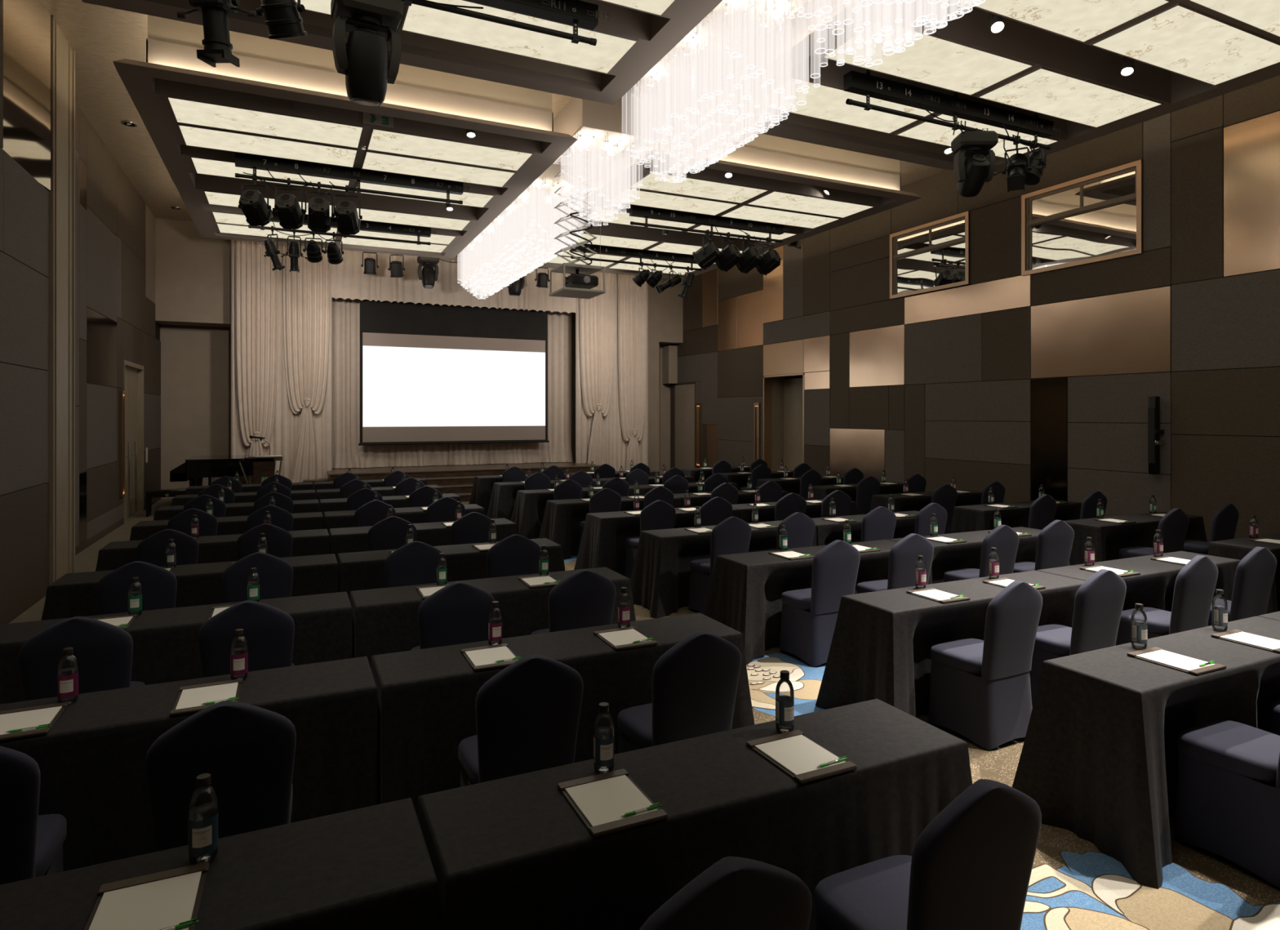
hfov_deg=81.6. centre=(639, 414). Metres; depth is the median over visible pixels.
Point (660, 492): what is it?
banquet chair
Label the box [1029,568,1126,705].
banquet chair
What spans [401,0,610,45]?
rail
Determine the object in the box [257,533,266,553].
water bottle
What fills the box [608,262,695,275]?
ceiling light panel
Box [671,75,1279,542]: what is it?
wall
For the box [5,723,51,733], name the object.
pen
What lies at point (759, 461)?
banquet chair
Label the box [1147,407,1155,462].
grille
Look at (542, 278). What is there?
floodlight
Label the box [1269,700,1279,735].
banquet chair
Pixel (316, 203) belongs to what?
vent
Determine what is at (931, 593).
pad
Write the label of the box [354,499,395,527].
banquet chair
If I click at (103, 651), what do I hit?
banquet chair
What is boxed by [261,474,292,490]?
banquet chair
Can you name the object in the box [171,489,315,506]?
draped table
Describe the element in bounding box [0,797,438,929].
draped table
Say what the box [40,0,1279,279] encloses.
ceiling
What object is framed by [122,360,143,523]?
door
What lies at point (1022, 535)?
pad
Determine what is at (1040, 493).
water bottle
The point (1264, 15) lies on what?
ceiling light panel
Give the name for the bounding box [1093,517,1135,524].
pad
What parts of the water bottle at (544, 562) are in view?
label panel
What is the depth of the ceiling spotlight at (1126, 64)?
7.79 m
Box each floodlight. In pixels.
[238,173,272,226]
[272,177,305,229]
[302,182,334,232]
[331,185,362,235]
[360,251,378,274]
[387,253,404,277]
[534,266,549,287]
[692,229,721,269]
[715,231,741,271]
[736,234,761,273]
[755,236,781,275]
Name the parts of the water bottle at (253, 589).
label panel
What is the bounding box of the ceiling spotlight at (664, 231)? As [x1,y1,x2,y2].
[662,229,668,234]
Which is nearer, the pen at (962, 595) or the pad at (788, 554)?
the pen at (962, 595)
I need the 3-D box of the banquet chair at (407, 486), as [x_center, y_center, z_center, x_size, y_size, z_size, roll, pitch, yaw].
[-3.620,1.446,11.574,0.451,0.957,0.530,0,0,-26]
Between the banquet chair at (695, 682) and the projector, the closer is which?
the banquet chair at (695, 682)
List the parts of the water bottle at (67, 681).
label panel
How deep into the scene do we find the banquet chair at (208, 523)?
7.61 m
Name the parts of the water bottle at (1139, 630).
barcode panel, label panel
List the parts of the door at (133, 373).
handle, handle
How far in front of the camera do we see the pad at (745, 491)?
11.40 m
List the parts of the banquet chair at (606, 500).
seat, backrest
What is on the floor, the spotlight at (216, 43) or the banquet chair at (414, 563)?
the banquet chair at (414, 563)
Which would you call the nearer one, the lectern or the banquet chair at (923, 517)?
the banquet chair at (923, 517)
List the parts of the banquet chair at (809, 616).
seat, backrest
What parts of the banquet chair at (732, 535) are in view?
seat, backrest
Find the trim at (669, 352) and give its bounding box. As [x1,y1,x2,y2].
[662,345,677,383]
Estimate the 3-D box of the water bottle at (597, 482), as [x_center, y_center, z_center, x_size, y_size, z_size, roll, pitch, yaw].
[-0.686,1.077,12.125,0.069,0.221,0.069,0,0,-28]
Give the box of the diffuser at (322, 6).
[295,0,331,13]
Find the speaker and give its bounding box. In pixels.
[1147,395,1164,474]
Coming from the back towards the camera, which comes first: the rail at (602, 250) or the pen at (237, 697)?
the rail at (602, 250)
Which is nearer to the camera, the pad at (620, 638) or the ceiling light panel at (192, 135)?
the pad at (620, 638)
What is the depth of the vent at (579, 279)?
10.86 m
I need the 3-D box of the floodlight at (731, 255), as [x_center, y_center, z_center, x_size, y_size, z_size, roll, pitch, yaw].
[1.605,-3.002,13.649,0.442,0.696,0.517,0,0,-25]
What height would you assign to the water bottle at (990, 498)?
0.221 m
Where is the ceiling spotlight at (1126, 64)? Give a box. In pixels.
[1120,56,1133,75]
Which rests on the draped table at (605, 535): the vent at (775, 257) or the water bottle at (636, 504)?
the water bottle at (636, 504)
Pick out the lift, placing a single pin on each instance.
(570, 267)
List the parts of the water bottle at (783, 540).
label panel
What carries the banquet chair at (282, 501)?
on the floor
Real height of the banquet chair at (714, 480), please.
0.957 m
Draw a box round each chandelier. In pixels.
[457,177,584,298]
[560,127,643,226]
[622,0,827,182]
[788,0,985,66]
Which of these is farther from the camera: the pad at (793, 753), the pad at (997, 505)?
the pad at (997, 505)
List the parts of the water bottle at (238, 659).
label panel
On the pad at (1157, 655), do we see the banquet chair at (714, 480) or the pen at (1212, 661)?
the pen at (1212, 661)
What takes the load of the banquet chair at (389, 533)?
on the floor
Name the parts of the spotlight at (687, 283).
filter frame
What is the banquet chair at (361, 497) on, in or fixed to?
on the floor
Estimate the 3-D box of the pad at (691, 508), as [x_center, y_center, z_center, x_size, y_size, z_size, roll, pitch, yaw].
[0.628,1.183,9.213,0.236,0.014,0.316,0,0,-24]
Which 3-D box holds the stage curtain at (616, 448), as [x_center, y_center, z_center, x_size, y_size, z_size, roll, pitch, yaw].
[-0.728,-1.130,20.326,2.160,6.080,0.126,0,0,-25]
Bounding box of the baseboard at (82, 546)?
[75,497,155,555]
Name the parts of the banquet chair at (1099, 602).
seat, backrest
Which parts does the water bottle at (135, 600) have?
label panel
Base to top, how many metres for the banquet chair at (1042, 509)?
0.957 m
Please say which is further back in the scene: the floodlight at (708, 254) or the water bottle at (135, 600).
the floodlight at (708, 254)
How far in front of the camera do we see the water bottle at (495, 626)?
3.81 m
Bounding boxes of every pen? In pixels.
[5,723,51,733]
[115,623,128,626]
[160,918,198,929]
[201,696,239,704]
[494,656,521,662]
[542,580,560,583]
[620,802,661,817]
[631,636,653,643]
[816,755,847,767]
[949,594,964,598]
[1199,660,1214,666]
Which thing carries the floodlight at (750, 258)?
hanging from the rail at (646, 212)
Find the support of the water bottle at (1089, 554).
on the draped table at (1154, 587)
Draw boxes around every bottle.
[57,647,78,703]
[128,577,142,615]
[165,538,176,567]
[187,773,217,864]
[190,514,199,537]
[205,498,213,515]
[218,487,224,502]
[226,478,231,489]
[230,628,248,679]
[234,471,239,480]
[247,567,259,601]
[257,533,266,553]
[263,511,271,524]
[268,496,275,506]
[386,505,393,517]
[405,524,413,544]
[415,480,420,489]
[432,488,438,502]
[436,552,446,585]
[455,501,462,520]
[488,519,496,542]
[488,600,502,645]
[539,545,548,575]
[540,462,543,472]
[554,475,558,488]
[565,467,568,479]
[588,482,593,497]
[590,461,594,471]
[593,702,613,773]
[595,473,599,486]
[617,586,630,627]
[619,466,622,477]
[633,493,639,511]
[634,480,639,495]
[654,471,658,483]
[662,464,665,475]
[684,490,689,507]
[694,506,701,527]
[697,478,702,492]
[700,469,704,482]
[703,457,706,467]
[740,461,743,471]
[747,475,751,489]
[751,502,758,523]
[755,486,759,502]
[775,670,794,733]
[779,524,786,551]
[780,460,783,470]
[783,466,787,477]
[808,484,813,499]
[826,464,830,475]
[829,497,835,517]
[836,471,840,484]
[843,520,851,544]
[881,470,885,482]
[888,494,893,512]
[903,478,908,493]
[915,555,925,588]
[929,513,937,536]
[951,475,955,488]
[987,487,994,504]
[988,546,999,578]
[993,508,1001,528]
[1038,484,1044,497]
[1084,537,1094,565]
[1096,498,1103,518]
[1131,603,1147,648]
[1149,494,1156,513]
[1153,529,1163,556]
[1212,589,1227,631]
[1248,515,1258,538]
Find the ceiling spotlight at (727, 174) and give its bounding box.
[724,171,732,177]
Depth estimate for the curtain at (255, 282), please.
16.47 m
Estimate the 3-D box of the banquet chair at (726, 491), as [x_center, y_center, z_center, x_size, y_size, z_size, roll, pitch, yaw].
[1.110,1.446,10.705,0.451,0.957,0.530,0,0,-27]
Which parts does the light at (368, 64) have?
yoke arm, yoke arm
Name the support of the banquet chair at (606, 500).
on the floor
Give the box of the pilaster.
[42,14,75,585]
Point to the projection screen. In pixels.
(430, 374)
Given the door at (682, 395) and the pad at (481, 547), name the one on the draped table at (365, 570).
the pad at (481, 547)
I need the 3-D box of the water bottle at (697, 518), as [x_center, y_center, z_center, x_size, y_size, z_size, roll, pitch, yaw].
[0.606,1.077,7.788,0.069,0.221,0.069,0,0,-22]
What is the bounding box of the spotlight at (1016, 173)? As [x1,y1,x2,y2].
[993,135,1041,191]
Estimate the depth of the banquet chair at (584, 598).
4.60 m
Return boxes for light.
[120,120,137,126]
[170,206,182,209]
[256,0,307,39]
[302,231,324,262]
[323,231,344,264]
[330,0,403,106]
[417,256,439,288]
[503,264,526,296]
[632,262,649,286]
[645,262,662,288]
[951,128,998,196]
[1024,139,1046,185]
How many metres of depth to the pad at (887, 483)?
12.61 m
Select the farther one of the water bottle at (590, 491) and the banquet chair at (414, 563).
the water bottle at (590, 491)
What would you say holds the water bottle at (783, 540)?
on the draped table at (746, 589)
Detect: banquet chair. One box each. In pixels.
[0,746,66,884]
[18,616,145,701]
[96,560,177,614]
[137,528,198,566]
[145,700,296,851]
[167,508,217,537]
[183,494,226,517]
[198,484,234,503]
[198,600,294,677]
[209,475,241,493]
[222,551,293,603]
[236,523,293,559]
[246,505,293,531]
[253,492,293,513]
[256,482,291,499]
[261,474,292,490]
[333,472,361,488]
[339,479,371,497]
[346,488,382,510]
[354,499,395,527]
[368,515,416,551]
[383,471,410,486]
[384,541,444,587]
[395,477,425,495]
[408,485,442,506]
[410,581,495,650]
[426,496,465,522]
[450,511,495,544]
[457,653,583,786]
[486,533,541,577]
[502,466,525,482]
[524,471,551,489]
[531,568,616,634]
[542,465,564,479]
[554,479,582,499]
[568,471,592,487]
[579,488,621,544]
[594,463,615,478]
[602,477,629,496]
[617,631,742,753]
[624,499,675,578]
[625,468,648,485]
[629,462,649,475]
[639,856,812,929]
[644,485,673,507]
[662,467,684,484]
[663,475,688,493]
[688,516,751,613]
[699,496,732,526]
[703,473,728,492]
[711,482,738,504]
[712,460,731,474]
[740,464,771,490]
[750,458,767,471]
[755,480,782,502]
[774,493,806,520]
[776,511,815,549]
[779,539,860,666]
[792,462,811,477]
[797,469,821,499]
[813,778,1041,929]
[821,489,851,517]
[843,467,863,484]
[856,475,879,514]
[856,533,933,593]
[861,506,896,542]
[904,473,926,493]
[914,502,947,536]
[928,580,1042,750]
[931,484,957,533]
[943,524,1018,582]
[981,480,1004,504]
[1013,520,1074,573]
[1028,493,1057,529]
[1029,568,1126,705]
[1080,490,1106,519]
[1115,555,1217,645]
[1119,508,1189,559]
[1173,720,1279,888]
[1182,502,1239,555]
[1207,546,1276,626]
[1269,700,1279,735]
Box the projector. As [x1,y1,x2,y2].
[564,269,598,288]
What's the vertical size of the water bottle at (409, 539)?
0.221 m
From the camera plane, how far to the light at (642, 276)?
16.21 m
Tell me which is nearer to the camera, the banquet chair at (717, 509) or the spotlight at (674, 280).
the banquet chair at (717, 509)
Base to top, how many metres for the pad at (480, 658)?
0.014 m
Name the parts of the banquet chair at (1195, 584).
seat, backrest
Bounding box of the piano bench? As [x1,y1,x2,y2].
[144,487,187,516]
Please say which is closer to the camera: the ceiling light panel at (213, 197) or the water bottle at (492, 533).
the water bottle at (492, 533)
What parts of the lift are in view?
corner post, corner post, scissor arm, scissor arm, scissor arm, scissor arm, scissor arm, scissor arm, scissor arm, scissor arm, scissor arm, scissor arm, scissor arm, scissor arm, scissor arm, plate, plate, scissor arm, scissor arm, scissor arm, scissor arm, scissor arm, scissor arm, scissor arm, scissor arm, scissor arm, scissor arm, scissor arm, scissor arm, scissor arm, scissor arm, corner post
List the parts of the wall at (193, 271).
access panel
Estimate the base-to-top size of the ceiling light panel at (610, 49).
0.013 m
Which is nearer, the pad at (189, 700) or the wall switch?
the pad at (189, 700)
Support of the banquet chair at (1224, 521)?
on the floor
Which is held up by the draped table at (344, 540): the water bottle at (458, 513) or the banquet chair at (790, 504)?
the water bottle at (458, 513)
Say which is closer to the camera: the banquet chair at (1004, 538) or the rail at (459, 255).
the banquet chair at (1004, 538)
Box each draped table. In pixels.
[0,591,351,704]
[0,656,377,871]
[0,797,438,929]
[40,553,337,620]
[95,528,328,571]
[129,511,323,540]
[153,499,319,520]
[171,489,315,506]
[184,481,313,494]
[313,477,426,492]
[315,484,442,502]
[319,493,461,515]
[323,503,484,533]
[328,518,517,559]
[337,537,564,599]
[349,566,635,669]
[371,613,754,814]
[417,698,972,929]
[468,472,572,515]
[486,478,603,520]
[511,486,637,538]
[538,495,681,559]
[567,470,660,478]
[573,506,738,575]
[594,475,695,484]
[629,482,737,495]
[630,520,816,617]
[673,489,789,507]
[680,466,750,482]
[703,539,897,664]
[720,470,793,490]
[731,498,858,523]
[756,475,843,493]
[806,481,903,502]
[811,510,948,546]
[815,570,1084,717]
[870,489,982,511]
[888,526,1070,584]
[950,499,1081,533]
[1012,616,1279,888]
[1036,551,1240,611]
[1063,511,1207,565]
[1207,533,1279,613]
[1257,611,1279,621]
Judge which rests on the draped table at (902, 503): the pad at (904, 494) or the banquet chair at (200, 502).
the pad at (904, 494)
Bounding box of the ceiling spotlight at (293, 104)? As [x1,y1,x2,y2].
[287,99,301,108]
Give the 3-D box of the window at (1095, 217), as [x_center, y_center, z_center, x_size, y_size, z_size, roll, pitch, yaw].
[6.419,-2.818,10.859,0.057,1.267,1.820,0,0,-25]
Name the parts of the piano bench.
leg, leg, bench frame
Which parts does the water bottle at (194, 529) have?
label panel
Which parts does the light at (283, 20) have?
yoke knob, yoke knob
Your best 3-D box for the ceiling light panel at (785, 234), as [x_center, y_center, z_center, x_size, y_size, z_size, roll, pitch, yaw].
[2.002,-3.562,14.527,2.080,0.013,0.780,0,0,-25]
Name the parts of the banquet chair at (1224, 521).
seat, backrest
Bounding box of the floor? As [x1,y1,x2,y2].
[8,498,1279,929]
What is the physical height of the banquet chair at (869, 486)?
0.957 m
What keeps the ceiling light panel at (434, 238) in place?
attached to the ceiling
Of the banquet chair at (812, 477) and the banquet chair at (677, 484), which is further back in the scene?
the banquet chair at (812, 477)
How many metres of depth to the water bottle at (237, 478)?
12.51 m
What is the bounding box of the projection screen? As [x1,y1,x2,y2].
[358,299,549,445]
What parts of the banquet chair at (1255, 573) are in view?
seat, backrest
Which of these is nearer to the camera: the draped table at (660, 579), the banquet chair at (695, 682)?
the banquet chair at (695, 682)
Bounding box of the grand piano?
[169,454,269,486]
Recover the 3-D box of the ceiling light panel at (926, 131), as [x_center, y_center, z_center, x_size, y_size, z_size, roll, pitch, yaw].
[4.354,-3.562,9.533,2.080,0.013,0.760,0,0,-25]
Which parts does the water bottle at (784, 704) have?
barcode panel, label panel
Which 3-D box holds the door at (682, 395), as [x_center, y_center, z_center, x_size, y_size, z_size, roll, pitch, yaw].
[1.291,0.495,21.869,0.092,2.870,1.530,0,0,-25]
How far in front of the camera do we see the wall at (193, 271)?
17.15 m
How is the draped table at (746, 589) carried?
on the floor
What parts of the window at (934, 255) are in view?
pane, pane, pane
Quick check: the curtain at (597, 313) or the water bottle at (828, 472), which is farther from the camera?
the curtain at (597, 313)
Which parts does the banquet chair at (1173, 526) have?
seat, backrest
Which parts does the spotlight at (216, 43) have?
shutter handle, filter frame, yoke knob, shutter handle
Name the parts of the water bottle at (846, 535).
label panel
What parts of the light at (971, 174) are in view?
yoke arm, yoke arm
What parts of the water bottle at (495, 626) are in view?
barcode panel, label panel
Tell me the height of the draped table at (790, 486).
0.734 m
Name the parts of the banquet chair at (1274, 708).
seat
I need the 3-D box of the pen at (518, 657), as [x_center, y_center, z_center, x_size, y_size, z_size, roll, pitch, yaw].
[-0.632,1.172,3.543,0.136,0.012,0.010,0,0,-26]
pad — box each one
[0,702,68,742]
[84,862,209,929]
[92,613,137,630]
[162,566,173,571]
[169,679,242,716]
[208,604,233,619]
[416,583,449,599]
[419,506,428,511]
[440,521,453,527]
[460,643,519,671]
[471,542,496,551]
[518,574,559,588]
[557,768,667,837]
[579,497,590,502]
[589,486,602,489]
[593,626,657,650]
[623,510,641,515]
[626,495,644,499]
[647,484,663,486]
[676,506,699,511]
[684,526,711,533]
[690,492,711,495]
[736,471,751,474]
[740,489,756,493]
[746,502,775,507]
[746,729,857,783]
[747,522,777,528]
[768,550,813,559]
[775,470,793,472]
[779,477,799,479]
[805,499,822,503]
[821,516,856,523]
[822,475,842,478]
[832,484,856,487]
[851,543,880,553]
[880,482,901,484]
[893,512,915,518]
[898,493,926,496]
[906,587,970,603]
[924,535,966,543]
[955,489,974,493]
[982,577,1045,589]
[984,503,1017,508]
[987,530,1031,536]
[1056,501,1068,504]
[1079,564,1140,577]
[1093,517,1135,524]
[1126,646,1226,675]
[1147,512,1188,516]
[1150,555,1190,565]
[1210,629,1279,653]
[1248,537,1279,544]
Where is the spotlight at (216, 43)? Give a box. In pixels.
[177,0,257,66]
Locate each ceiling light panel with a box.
[166,95,364,148]
[177,123,358,167]
[190,155,350,191]
[203,190,335,217]
[211,210,337,233]
[216,222,336,242]
[259,0,331,15]
[339,236,448,253]
[351,230,457,244]
[354,182,494,207]
[356,207,471,231]
[360,150,515,187]
[366,127,533,171]
[400,0,638,74]
[521,253,614,266]
[531,244,626,260]
[550,230,659,249]
[581,208,695,231]
[598,0,676,16]
[607,187,738,215]
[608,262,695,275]
[622,257,715,268]
[628,172,768,203]
[647,241,742,254]
[685,224,797,242]
[720,204,840,228]
[746,190,875,217]
[751,75,934,133]
[821,17,1035,95]
[895,113,1059,159]
[953,0,1172,43]
[977,66,1164,128]
[1089,2,1279,85]
[1186,0,1279,38]
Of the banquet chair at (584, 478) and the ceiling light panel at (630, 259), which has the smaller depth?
the banquet chair at (584, 478)
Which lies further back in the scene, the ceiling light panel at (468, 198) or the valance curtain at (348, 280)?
the valance curtain at (348, 280)
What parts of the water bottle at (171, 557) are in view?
label panel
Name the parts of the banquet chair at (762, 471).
seat, backrest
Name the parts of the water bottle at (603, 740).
barcode panel, label panel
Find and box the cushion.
[144,487,187,493]
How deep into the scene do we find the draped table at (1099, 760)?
3.42 m
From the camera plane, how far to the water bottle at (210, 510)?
8.46 m
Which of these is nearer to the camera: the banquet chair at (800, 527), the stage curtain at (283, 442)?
the banquet chair at (800, 527)
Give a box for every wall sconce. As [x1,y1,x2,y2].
[119,390,124,497]
[695,403,702,466]
[754,402,759,461]
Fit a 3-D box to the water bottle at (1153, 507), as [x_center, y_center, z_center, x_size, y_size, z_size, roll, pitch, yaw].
[6.151,1.077,8.886,0.069,0.221,0.069,0,0,-26]
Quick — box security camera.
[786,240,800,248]
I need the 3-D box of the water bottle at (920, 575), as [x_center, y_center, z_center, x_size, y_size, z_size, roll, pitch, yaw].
[1.921,1.077,5.072,0.069,0.221,0.069,0,0,-25]
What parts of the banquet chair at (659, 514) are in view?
seat, backrest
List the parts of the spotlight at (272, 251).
filter frame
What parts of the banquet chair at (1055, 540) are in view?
seat, backrest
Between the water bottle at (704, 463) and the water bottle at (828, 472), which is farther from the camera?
the water bottle at (704, 463)
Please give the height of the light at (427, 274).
0.842 m
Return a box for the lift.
[549,154,605,298]
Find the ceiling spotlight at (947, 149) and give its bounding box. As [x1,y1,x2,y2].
[942,145,952,154]
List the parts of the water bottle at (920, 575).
barcode panel, label panel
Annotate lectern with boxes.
[239,455,283,484]
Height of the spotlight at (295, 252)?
0.784 m
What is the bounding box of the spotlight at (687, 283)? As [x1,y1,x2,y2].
[677,266,695,299]
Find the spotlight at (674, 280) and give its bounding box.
[655,264,681,293]
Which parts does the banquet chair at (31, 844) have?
backrest, seat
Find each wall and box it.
[0,0,160,624]
[155,217,683,498]
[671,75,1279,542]
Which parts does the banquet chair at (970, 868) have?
seat, backrest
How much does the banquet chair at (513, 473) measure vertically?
0.957 m
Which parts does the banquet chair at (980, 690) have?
seat, backrest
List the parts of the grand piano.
leg, leg, lid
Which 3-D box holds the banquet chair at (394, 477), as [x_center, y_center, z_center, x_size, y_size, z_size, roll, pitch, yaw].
[-4.269,1.446,12.935,0.451,0.957,0.530,0,0,-27]
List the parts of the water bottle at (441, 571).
label panel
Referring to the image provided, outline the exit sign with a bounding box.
[363,111,393,128]
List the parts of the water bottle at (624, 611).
barcode panel, label panel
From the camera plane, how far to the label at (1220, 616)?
4.06 m
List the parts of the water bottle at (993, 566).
label panel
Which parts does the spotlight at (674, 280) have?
filter frame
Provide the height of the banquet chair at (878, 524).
0.957 m
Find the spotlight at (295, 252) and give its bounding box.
[280,228,307,272]
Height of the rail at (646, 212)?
0.992 m
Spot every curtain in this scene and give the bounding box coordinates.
[231,240,331,484]
[234,240,278,484]
[283,244,329,482]
[331,248,575,313]
[331,297,573,468]
[575,273,648,471]
[579,271,613,465]
[617,273,646,470]
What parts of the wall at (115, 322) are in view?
fabric panel, fabric panel, fabric panel, fabric panel, fabric panel, fabric panel, mirror panel, fabric panel, fabric panel, fabric panel, fabric panel, mirror panel, mirror panel, fabric panel, fabric panel, fabric panel, mirror panel, fabric panel, fabric panel, fabric panel, fabric panel, fabric panel, fabric panel, fabric panel, fabric panel, fabric panel, fabric panel, fabric panel, fabric panel, fabric panel, fabric panel, fabric panel, fabric panel, fabric panel, fabric panel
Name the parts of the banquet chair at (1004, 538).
seat, backrest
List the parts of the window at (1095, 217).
pane, pane, pane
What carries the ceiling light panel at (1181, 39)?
attached to the ceiling
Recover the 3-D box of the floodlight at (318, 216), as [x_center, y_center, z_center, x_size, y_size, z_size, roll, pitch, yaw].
[-4.634,-3.004,10.698,0.423,0.692,0.508,0,0,-25]
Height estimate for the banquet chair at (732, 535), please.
0.957 m
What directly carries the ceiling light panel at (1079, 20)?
attached to the ceiling
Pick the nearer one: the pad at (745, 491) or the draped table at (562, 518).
the draped table at (562, 518)
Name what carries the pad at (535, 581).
on the draped table at (384, 620)
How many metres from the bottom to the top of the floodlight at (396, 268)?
0.684 m
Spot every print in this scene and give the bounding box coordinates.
[187,822,210,852]
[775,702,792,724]
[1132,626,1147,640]
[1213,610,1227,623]
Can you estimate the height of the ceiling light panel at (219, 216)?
0.013 m
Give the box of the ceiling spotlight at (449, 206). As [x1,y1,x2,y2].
[445,203,453,210]
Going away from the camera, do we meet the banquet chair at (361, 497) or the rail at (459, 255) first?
the banquet chair at (361, 497)
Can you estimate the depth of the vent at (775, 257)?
13.83 m
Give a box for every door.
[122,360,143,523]
[670,381,695,470]
[763,373,804,471]
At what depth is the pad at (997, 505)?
9.56 m
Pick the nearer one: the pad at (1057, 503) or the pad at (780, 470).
the pad at (1057, 503)
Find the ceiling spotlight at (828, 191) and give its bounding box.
[823,187,834,195]
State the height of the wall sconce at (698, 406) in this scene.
1.800 m
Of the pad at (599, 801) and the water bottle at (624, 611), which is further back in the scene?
the water bottle at (624, 611)
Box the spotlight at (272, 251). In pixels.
[262,226,284,271]
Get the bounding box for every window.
[889,210,969,298]
[1021,159,1143,275]
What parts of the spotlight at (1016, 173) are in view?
shutter handle, filter frame, shutter handle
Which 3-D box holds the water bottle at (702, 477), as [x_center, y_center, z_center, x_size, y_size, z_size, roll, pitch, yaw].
[1.090,1.077,12.962,0.069,0.221,0.069,0,0,-28]
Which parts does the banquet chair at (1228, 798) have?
seat, backrest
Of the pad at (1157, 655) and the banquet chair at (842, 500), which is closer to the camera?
the pad at (1157, 655)
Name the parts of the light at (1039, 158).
yoke knob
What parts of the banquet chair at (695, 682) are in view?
seat, backrest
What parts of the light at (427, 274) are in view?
yoke arm, yoke arm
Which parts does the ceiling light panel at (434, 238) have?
trim frame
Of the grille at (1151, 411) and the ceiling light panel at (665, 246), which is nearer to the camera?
the grille at (1151, 411)
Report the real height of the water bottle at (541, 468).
0.221 m
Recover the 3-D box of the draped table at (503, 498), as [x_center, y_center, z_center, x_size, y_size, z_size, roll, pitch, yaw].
[-1.679,1.557,13.124,2.026,0.734,0.710,0,0,-25]
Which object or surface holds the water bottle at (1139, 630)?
on the draped table at (1099, 760)
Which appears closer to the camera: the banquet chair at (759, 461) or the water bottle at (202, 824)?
the water bottle at (202, 824)
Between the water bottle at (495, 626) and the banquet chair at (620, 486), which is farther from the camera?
the banquet chair at (620, 486)
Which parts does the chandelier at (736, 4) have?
lamp bulb, lamp bulb, lamp bulb, lamp bulb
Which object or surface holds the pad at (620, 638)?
on the draped table at (426, 698)
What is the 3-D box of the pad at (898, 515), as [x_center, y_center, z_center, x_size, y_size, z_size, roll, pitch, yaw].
[3.036,1.183,8.695,0.236,0.014,0.316,0,0,-25]
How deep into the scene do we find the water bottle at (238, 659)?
3.32 m
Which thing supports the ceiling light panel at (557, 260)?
attached to the ceiling
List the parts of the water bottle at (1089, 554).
label panel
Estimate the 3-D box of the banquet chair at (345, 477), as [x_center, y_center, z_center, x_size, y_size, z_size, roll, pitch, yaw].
[-4.981,1.446,12.580,0.451,0.957,0.530,0,0,-25]
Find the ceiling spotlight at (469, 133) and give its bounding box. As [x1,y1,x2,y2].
[466,128,475,137]
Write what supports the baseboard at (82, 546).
attached to the wall at (115, 322)
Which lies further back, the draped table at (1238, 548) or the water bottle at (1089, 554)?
the draped table at (1238, 548)
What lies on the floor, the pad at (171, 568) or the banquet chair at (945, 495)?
the banquet chair at (945, 495)
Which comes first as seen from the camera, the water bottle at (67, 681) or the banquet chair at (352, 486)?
the water bottle at (67, 681)
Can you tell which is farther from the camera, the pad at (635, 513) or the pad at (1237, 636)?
the pad at (635, 513)
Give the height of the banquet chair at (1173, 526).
0.957 m
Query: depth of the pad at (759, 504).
9.62 m
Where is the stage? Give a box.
[303,460,599,501]
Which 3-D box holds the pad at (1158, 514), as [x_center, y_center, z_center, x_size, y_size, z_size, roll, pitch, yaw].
[6.168,1.183,8.661,0.236,0.014,0.316,0,0,-25]
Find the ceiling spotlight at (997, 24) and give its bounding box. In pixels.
[988,13,1004,32]
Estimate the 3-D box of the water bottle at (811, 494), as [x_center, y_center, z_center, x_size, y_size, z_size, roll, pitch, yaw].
[2.370,1.077,10.271,0.069,0.221,0.069,0,0,-22]
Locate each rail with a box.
[235,151,469,204]
[248,211,435,244]
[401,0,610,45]
[439,251,502,263]
[569,243,702,277]
[629,204,789,247]
[843,69,1060,164]
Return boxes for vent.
[239,189,259,204]
[275,193,294,208]
[309,196,328,211]
[335,200,354,214]
[574,275,597,284]
[711,241,720,254]
[730,244,741,257]
[751,246,760,259]
[770,248,780,262]
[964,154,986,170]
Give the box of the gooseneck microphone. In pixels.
[248,435,270,455]
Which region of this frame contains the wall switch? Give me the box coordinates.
[146,447,147,462]
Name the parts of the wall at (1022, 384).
fabric panel, fabric panel, fabric panel, fabric panel, fabric panel, fabric panel, fabric panel, fabric panel, copper panel, copper panel, copper panel, fabric panel, fabric panel, fabric panel, fabric panel, copper panel, copper panel, copper panel, fabric panel, fabric panel, copper panel, fabric panel, fabric panel, fabric panel, copper panel, fabric panel, copper panel, fabric panel, fabric panel, fabric panel, fabric panel, fabric panel, copper panel, fabric panel, fabric panel, fabric panel, fabric panel, fabric panel, copper panel, fabric panel, fabric panel, fabric panel, fabric panel, fabric panel, mirror panel, fabric panel, fabric panel, copper panel, fabric panel, fabric panel, fabric panel, fabric panel, fabric panel, fabric panel, fabric panel, fabric panel, fabric panel, fabric panel, copper panel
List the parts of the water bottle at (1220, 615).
barcode panel, label panel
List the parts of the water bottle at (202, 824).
label panel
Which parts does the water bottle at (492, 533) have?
label panel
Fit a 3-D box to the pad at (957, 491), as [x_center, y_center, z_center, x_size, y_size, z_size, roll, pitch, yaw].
[4.907,1.183,11.339,0.236,0.014,0.316,0,0,-26]
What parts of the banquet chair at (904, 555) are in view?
seat, backrest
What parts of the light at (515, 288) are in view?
yoke arm, yoke arm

